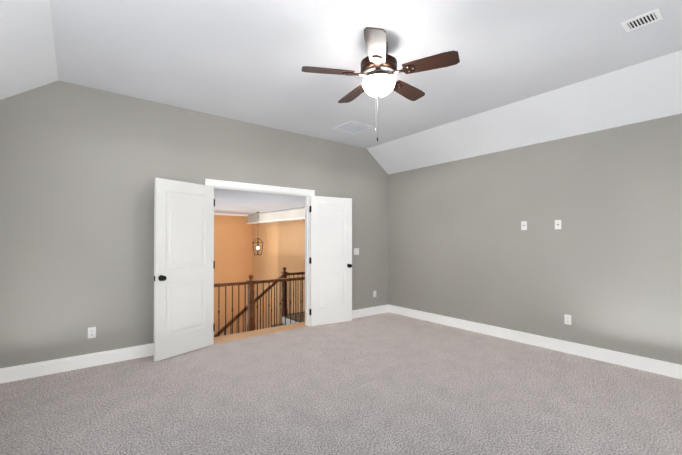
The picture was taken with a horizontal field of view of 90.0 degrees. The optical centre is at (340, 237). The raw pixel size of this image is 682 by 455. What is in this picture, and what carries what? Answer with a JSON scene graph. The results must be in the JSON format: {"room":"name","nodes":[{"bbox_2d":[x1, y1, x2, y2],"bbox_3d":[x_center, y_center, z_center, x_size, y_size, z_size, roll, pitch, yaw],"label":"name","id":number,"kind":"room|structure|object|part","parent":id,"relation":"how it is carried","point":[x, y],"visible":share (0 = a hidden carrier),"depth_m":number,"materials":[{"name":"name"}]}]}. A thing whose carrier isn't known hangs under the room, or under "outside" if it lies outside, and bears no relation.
{"room":"empty bonus room","nodes":[
{"label":"empty bonus room","id":0,"kind":"room"},
{"bbox_2d":[0,81,387,367],"bbox_3d":[-1.257,-0.236,4.836,5.590,3.250,0.120,0,-1,-38],"label":"wall","id":1,"kind":"structure","parent":0,"point":[82,168],"depth_m":3.75,"materials":[{"name":"beige paint"}]},
{"bbox_2d":[0,343,153,383],"bbox_3d":[-2.525,1.311,3.747,1.971,0.140,0.020,0,-1,-38],"label":"baseboard","id":2,"kind":"structure","parent":1,"relation":"attached to","point":[49,367],"depth_m":3.54,"materials":[{"name":"white paint"}]},
{"bbox_2d":[88,327,95,338],"bbox_3d":[-2.665,1.020,3.647,0.070,0.115,0.009,0,-1,-38],"label":"outlet","id":3,"kind":"object","parent":1,"relation":"attached to","point":[91,332],"visible":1,"depth_m":3.65,"materials":[{"name":"white plastic"}]},
{"bbox_2d":[154,178,214,361],"bbox_3d":[-1.850,0.357,4.082,0.177,2.030,0.758,0,-1,33],"label":"door","id":4,"kind":"structure","parent":1,"relation":"in","point":[184,264],"depth_m":4.03,"materials":[{"name":"white paint"}]},
{"bbox_2d":[205,179,314,325],"bbox_3d":[-1.125,0.321,4.931,1.676,2.138,0.162,0,-1,-38],"label":"door frame","id":5,"kind":"structure","parent":1,"relation":"attached to","point":[307,256],"depth_m":5.23,"materials":[{"name":"white paint"}]},
{"bbox_2d":[309,196,351,325],"bbox_3d":[-0.154,0.367,5.490,0.758,2.030,0.177,0,0,-30],"label":"door","id":6,"kind":"structure","parent":1,"relation":"in","point":[330,260],"depth_m":5.46,"materials":[{"name":"white paint"}]},
{"bbox_2d":[354,248,358,254],"bbox_3d":[0.270,0.248,5.939,0.116,0.115,0.010,0,-1,-38],"label":"light switch","id":7,"kind":"object","parent":1,"relation":"attached to","point":[356,251],"visible":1,"depth_m":5.94,"materials":[{"name":"white plastic"}]},
{"bbox_2d":[352,304,387,318],"bbox_3d":[0.221,1.327,5.887,1.625,0.140,0.020,0,-1,-38],"label":"baseboard","id":8,"kind":"structure","parent":1,"relation":"attached to","point":[363,312],"depth_m":6.10,"materials":[{"name":"white paint"}]},
{"bbox_2d":[214,215,252,334],"bbox_3d":[-7.017,1.870,11.602,8.600,5.840,0.100,0,-1,-38],"label":"wall","id":9,"kind":"structure","parent":0,"point":[233,245],"depth_m":13.61,"materials":[{"name":"beige paint"}]},
{"bbox_2d":[214,213,246,215],"bbox_3d":[-7.004,-0.760,11.531,8.508,0.380,0.060,0,-1,-38],"label":"trim","id":10,"kind":"structure","parent":9,"relation":"attached to","point":[214,213],"depth_m":13.55,"materials":[{"name":"white paint"}]},
{"bbox_2d":[214,188,304,214],"bbox_3d":[-4.113,-1.024,8.385,9.200,0.100,8.980,0,-1,-38],"label":"ceiling","id":11,"kind":"structure","parent":0,"point":[227,201],"depth_m":9.46,"materials":[{"name":"paint"}]},
{"bbox_2d":[252,212,262,254],"bbox_3d":[-3.068,-0.143,12.602,0.295,1.599,0.295,0,0,27],"label":"pendant lantern","id":12,"kind":"object","parent":11,"relation":"hanging from","point":[257,242],"visible":1,"depth_m":12.56,"materials":[{"name":"black metal"}]},
{"bbox_2d":[214,322,307,343],"bbox_3d":[-1.138,1.576,5.035,3.400,0.370,0.310,0,-1,-38],"label":"floor","id":13,"kind":"structure","parent":0,"point":[231,337],"depth_m":4.98,"materials":[{"name":"brown wood"}]},
{"bbox_2d":[252,219,304,328],"bbox_3d":[-1.667,1.871,11.651,0.100,5.840,6.400,0,-1,-38],"label":"wall","id":14,"kind":"structure","parent":0,"point":[283,244],"depth_m":12.40,"materials":[{"name":"beige paint"}]},
{"bbox_2d":[247,207,304,223],"bbox_3d":[-1.780,-0.760,11.538,0.258,0.380,6.330,0,-1,-38],"label":"trim","id":15,"kind":"structure","parent":14,"relation":"attached to","point":[298,213],"depth_m":11.93,"materials":[{"name":"white paint"}]},
{"bbox_2d":[283,311,304,321],"bbox_3d":[-1.177,1.897,6.466,6.500,0.250,2.380,0,-1,-38],"label":"floor","id":16,"kind":"structure","parent":0,"point":[298,317],"depth_m":7.67,"materials":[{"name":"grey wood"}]},
{"bbox_2d":[214,267,304,336],"bbox_3d":[-1.705,2.570,6.931,5.655,3.801,0.970,0,-1,-38],"label":"stair railing","id":17,"kind":"object","parent":16,"relation":"attached to","point":[260,295],"depth_m":7.64,"materials":[{"name":"brown wood"}]},
{"bbox_2d":[214,275,304,335],"bbox_3d":[-1.815,1.226,6.152,4.422,1.086,0.122,0,-1,-38],"label":"stair railing","id":18,"kind":"object","parent":16,"relation":"on","point":[250,325],"visible":0.38,"depth_m":6.25,"materials":[{"name":"brown wood"}]},
{"bbox_2d":[0,312,681,454],"bbox_3d":[0.353,1.474,2.756,5.590,0.200,5.120,0,-1,-38],"label":"floor carpet","id":19,"kind":"object","parent":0,"point":[388,383],"visible":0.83,"depth_m":2.85,"materials":[{"name":"grey carpet"}]},
{"bbox_2d":[0,0,681,174],"bbox_3d":[0.317,-1.525,2.826,5.590,0.802,5.240,0,-1,-38],"label":"ceiling","id":20,"kind":"structure","parent":0,"point":[521,73],"depth_m":3.10,"materials":[{"name":"white paint"}]},
{"bbox_2d":[332,120,372,133],"bbox_3d":[0.170,-1.591,4.943,0.420,0.009,0.420,0,-1,-38],"label":"ceiling vent","id":21,"kind":"object","parent":20,"relation":"in","point":[352,127],"visible":0.98,"depth_m":4.93,"materials":[{"name":"white metal"}]},
{"bbox_2d":[301,27,459,140],"bbox_3d":[0.323,-1.223,2.860,1.219,0.775,1.230,0,-1,-38],"label":"ceiling fan","id":22,"kind":"object","parent":20,"relation":"hanging from","point":[379,70],"visible":1,"depth_m":2.72,"materials":[{"name":"brown wood"}]},
{"bbox_3d":[-0.105,-1.345,2.761,0.423,0.008,0.156,0,12,-9],"label":"blade","id":23,"kind":"part","parent":22,"relation":"part of","materials":[{"name":"brown wood"}]},
{"bbox_3d":[0.119,-1.342,3.206,0.156,0.008,0.423,-13,6,-27],"label":"blade","id":24,"kind":"part","parent":22,"relation":"part of","materials":[{"name":"brown wood"}]},
{"label":"blade","id":25,"kind":"part","parent":22,"relation":"part of","materials":[{"name":"brown wood"}]},
{"bbox_3d":[0.313,-1.233,2.829,0.266,0.120,0.266,0,-1,-38],"label":"lamp shade","id":26,"kind":"part","parent":22,"relation":"part of","materials":[{"name":"white glass"}]},
{"bbox_3d":[0.611,-1.343,3.130,0.423,0.008,0.156,0,-13,-45],"label":"blade","id":27,"kind":"part","parent":22,"relation":"part of","materials":[{"name":"brown wood"}]},
{"bbox_3d":[0.691,-1.346,2.639,0.423,0.008,0.156,0,-12,27],"label":"blade","id":28,"kind":"part","parent":22,"relation":"part of","materials":[{"name":"brown wood"}]},
{"bbox_2d":[621,8,662,31],"bbox_3d":[2.236,-1.609,2.535,0.175,0.008,0.210,0,-1,-38],"label":"ceiling vent","id":29,"kind":"object","parent":20,"relation":"in","point":[644,19],"visible":1,"depth_m":2.53,"materials":[{"name":"white metal"}]},
{"bbox_2d":[388,113,681,364],"bbox_3d":[2.474,-0.013,4.496,0.120,2.800,5.240,0,-1,-38],"label":"wall","id":30,"kind":"structure","parent":0,"point":[602,266],"depth_m":4.17,"materials":[{"name":"beige paint"}]},
{"bbox_2d":[521,221,526,229],"bbox_3d":[2.401,-0.153,4.478,0.018,0.115,0.070,0,-1,-38],"label":"light switch","id":31,"kind":"object","parent":30,"relation":"attached to","point":[523,225],"visible":1,"depth_m":4.47,"materials":[{"name":"white plastic"}]},
{"bbox_2d":[388,304,681,379],"bbox_3d":[2.412,1.316,4.454,0.024,0.140,4.974,0,-1,-38],"label":"baseboard","id":32,"kind":"structure","parent":30,"relation":"attached to","point":[669,369],"depth_m":4.15,"materials":[{"name":"white paint"}]},
{"bbox_2d":[555,220,560,228],"bbox_3d":[2.647,-0.156,4.162,0.018,0.115,0.070,0,-1,-38],"label":"light switch","id":33,"kind":"object","parent":30,"relation":"attached to","point":[557,224],"visible":1,"depth_m":4.16,"materials":[{"name":"white plastic"}]},
{"bbox_2d":[564,314,570,324],"bbox_3d":[2.712,0.984,4.078,0.009,0.115,0.070,0,-1,-38],"label":"outlet","id":34,"kind":"object","parent":30,"relation":"attached to","point":[567,319],"visible":1,"depth_m":4.08,"materials":[{"name":"white plastic"}]}
]}

